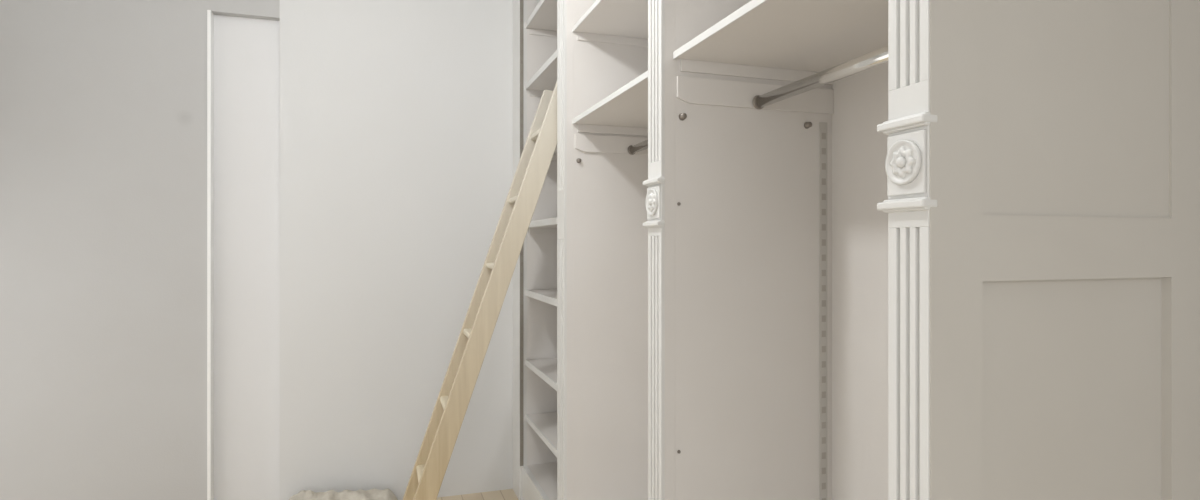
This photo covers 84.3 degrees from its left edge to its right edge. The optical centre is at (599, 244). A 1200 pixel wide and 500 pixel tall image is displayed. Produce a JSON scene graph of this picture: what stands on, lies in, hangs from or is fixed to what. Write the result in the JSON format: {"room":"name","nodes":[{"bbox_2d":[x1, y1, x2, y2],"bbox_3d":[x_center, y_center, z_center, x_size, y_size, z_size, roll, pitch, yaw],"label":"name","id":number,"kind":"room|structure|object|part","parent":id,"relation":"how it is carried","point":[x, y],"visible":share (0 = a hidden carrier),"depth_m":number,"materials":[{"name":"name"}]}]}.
{"room":"walk-in closet","nodes":[
{"label":"walk-in closet","id":0,"kind":"room"},
{"bbox_2d":[214,14,279,499],"bbox_3d":[-2.055,0.125,3.899,0.359,2.838,0.264,0,0,-18],"label":"door","id":1,"kind":"structure","parent":0,"point":[246,50],"depth_m":3.77,"materials":[{"name":"white paint"}]},
{"bbox_2d":[0,0,512,499],"bbox_3d":[-1.762,-0.208,3.967,3.960,3.504,0.320,0,0,-18],"label":"wall","id":2,"kind":"structure","parent":0,"point":[396,116],"depth_m":3.78,"materials":[{"name":"white paint"}]},
{"bbox_2d":[207,10,213,499],"bbox_3d":[-2.164,0.125,3.683,0.018,2.838,0.076,0,0,-18],"label":"trim","id":3,"kind":"structure","parent":2,"relation":"attached to","point":[210,16],"depth_m":3.65,"materials":[{"name":"white paint"}]},
{"bbox_2d":[436,489,517,499],"bbox_3d":[-0.777,1.576,1.006,3.960,0.064,6.560,0,0,-18],"label":"floor","id":4,"kind":"structure","parent":0,"point":[508,494],"depth_m":4.07,"materials":[{"name":"beige wood"}]},
{"bbox_2d":[289,488,397,499],"bbox_3d":[-1.412,1.455,3.561,0.716,0.169,0.627,0,0,-18],"label":"sheet","id":5,"kind":"object","parent":4,"relation":"on","point":[373,494],"visible":1,"depth_m":3.72,"materials":[{"name":"fabric"}]},
{"bbox_2d":[403,82,556,499],"bbox_3d":[-0.586,0.364,3.232,0.907,2.360,0.336,0,0,-18],"label":"ladder","id":6,"kind":"object","parent":4,"relation":"on","point":[436,449],"visible":0.84,"depth_m":3.13,"materials":[{"name":"brown wood"}]},
{"bbox_2d":[513,0,556,499],"bbox_3d":[-0.077,-0.088,3.773,0.636,3.264,1.112,0,0,-18],"label":"shelving","id":7,"kind":"object","parent":4,"relation":"on","point":[534,21],"visible":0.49,"depth_m":4.02,"materials":[{"name":"paint"}]},
{"bbox_3d":[-0.185,-0.088,4.125,0.562,3.264,0.056,0,0,-18],"label":"panel","id":8,"kind":"part","parent":7,"relation":"part of","materials":[{"name":"paint"}]},
{"bbox_3d":[-0.033,-1.327,3.670,0.562,0.034,0.890,0,0,-18],"label":"shelf","id":9,"kind":"part","parent":7,"relation":"part of","materials":[{"name":"paint"}]},
{"bbox_3d":[-0.033,-0.955,3.670,0.562,0.034,0.890,0,0,-18],"label":"shelf","id":10,"kind":"part","parent":7,"relation":"part of","materials":[{"name":"paint"}]},
{"bbox_3d":[-0.034,1.343,3.673,0.562,0.024,0.896,0,0,-18],"label":"board","id":11,"kind":"part","parent":7,"relation":"part of","materials":[{"name":"paint"}]},
{"bbox_3d":[-0.033,0.710,3.670,0.562,0.034,0.890,0,0,-18],"label":"shelf","id":12,"kind":"part","parent":7,"relation":"part of","materials":[{"name":"paint"}]},
{"bbox_3d":[-0.033,1.041,3.670,0.562,0.034,0.890,0,0,-18],"label":"shelf","id":13,"kind":"part","parent":7,"relation":"part of","materials":[{"name":"paint"}]},
{"bbox_3d":[-0.033,0.288,3.670,0.562,0.034,0.890,0,0,-18],"label":"shelf","id":14,"kind":"part","parent":7,"relation":"part of","materials":[{"name":"paint"}]},
{"bbox_3d":[-0.033,-0.122,3.670,0.562,0.034,0.890,0,0,-18],"label":"shelf","id":15,"kind":"part","parent":7,"relation":"part of","materials":[{"name":"paint"}]},
{"bbox_2d":[557,0,647,499],"bbox_3d":[0.276,-0.088,2.714,0.636,3.264,1.120,0,0,-18],"label":"wardrobe","id":16,"kind":"object","parent":4,"relation":"on","point":[602,45],"visible":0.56,"depth_m":3.07,"materials":[{"name":"paint"}]},
{"bbox_2d":[575,0,647,38],"bbox_3d":[0.305,-0.986,2.653,0.562,0.020,0.986,0,0,-18],"label":"shelf","id":17,"kind":"object","parent":16,"relation":"attached to","point":[605,19],"depth_m":2.89,"materials":[{"name":"paint"}]},
{"bbox_2d":[575,79,647,127],"bbox_3d":[0.305,-0.564,2.653,0.562,0.020,0.986,0,0,-18],"label":"shelf","id":18,"kind":"object","parent":16,"relation":"attached to","point":[627,107],"depth_m":2.75,"materials":[{"name":"paint"}]},
{"bbox_3d":[0.304,-0.446,2.647,0.024,0.038,0.976,0,0,-18],"label":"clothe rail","id":19,"kind":"part","parent":16,"relation":"part of","materials":[{"name":"metal"}]},
{"bbox_2d":[643,0,1199,499],"bbox_3d":[0.621,-0.088,1.652,0.659,3.264,1.136,0,0,-18],"label":"wardrobe","id":20,"kind":"object","parent":4,"relation":"on","point":[898,249],"visible":1,"depth_m":1.19,"materials":[{"name":"white paint"}]},
{"bbox_3d":[0.164,-0.194,2.036,0.026,0.021,0.119,0,0,-18],"label":"moulding","id":21,"kind":"part","parent":20,"relation":"part of","materials":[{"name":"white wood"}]},
{"bbox_3d":[0.164,-0.064,2.036,0.026,0.021,0.119,0,0,-18],"label":"moulding","id":22,"kind":"part","parent":20,"relation":"part of","materials":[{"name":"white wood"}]},
{"bbox_3d":[0.477,-0.088,2.136,0.562,3.264,0.104,0,0,-18],"label":"panel","id":23,"kind":"part","parent":20,"relation":"part of","materials":[{"name":"paint"}]},
{"bbox_2d":[753,95,762,108],"bbox_3d":[0.497,-0.446,2.068,0.045,0.045,0.005,0,0,-18],"label":"socket","id":24,"kind":"object","parent":20,"relation":"attached to","point":[756,105],"depth_m":2.06,"materials":[{"name":"metal"}]},
{"bbox_2d":[677,0,887,71],"bbox_3d":[0.651,-0.570,1.612,0.562,0.020,0.990,0,0,-18],"label":"shelf","id":25,"kind":"object","parent":20,"relation":"attached to","point":[761,35],"depth_m":1.79,"materials":[{"name":"paint"}]},
{"bbox_3d":[0.650,-0.446,1.606,0.024,0.038,0.979,0,0,-18],"label":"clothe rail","id":26,"kind":"part","parent":20,"relation":"part of","materials":[{"name":"metal"}]},
{"bbox_3d":[0.931,-0.088,1.707,0.028,3.264,0.995,0,0,-18],"label":"panel","id":27,"kind":"part","parent":20,"relation":"part of","materials":[{"name":"paint"}]},
{"bbox_3d":[0.490,-0.194,1.063,0.030,0.021,0.100,0,0,-18],"label":"moulding","id":28,"kind":"part","parent":20,"relation":"part of","materials":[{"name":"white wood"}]},
{"bbox_3d":[0.490,-0.064,1.063,0.030,0.021,0.100,0,0,-18],"label":"moulding","id":29,"kind":"part","parent":20,"relation":"part of","materials":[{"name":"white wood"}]},
{"bbox_3d":[0.806,-0.088,1.129,0.638,3.264,0.024,0,0,-18],"label":"frame","id":30,"kind":"part","parent":20,"relation":"part of","materials":[{"name":"paint"}]},
{"bbox_3d":[0.809,0.649,1.138,0.442,1.182,0.008,0,0,-18],"label":"recessed panel","id":31,"kind":"part","parent":20,"relation":"part of","materials":[{"name":"paint"}]},
{"bbox_3d":[0.811,-0.724,1.133,0.442,1.352,0.020,0,0,-18],"label":"recessed panel","id":32,"kind":"part","parent":20,"relation":"part of","materials":[{"name":"paint"}]}
]}

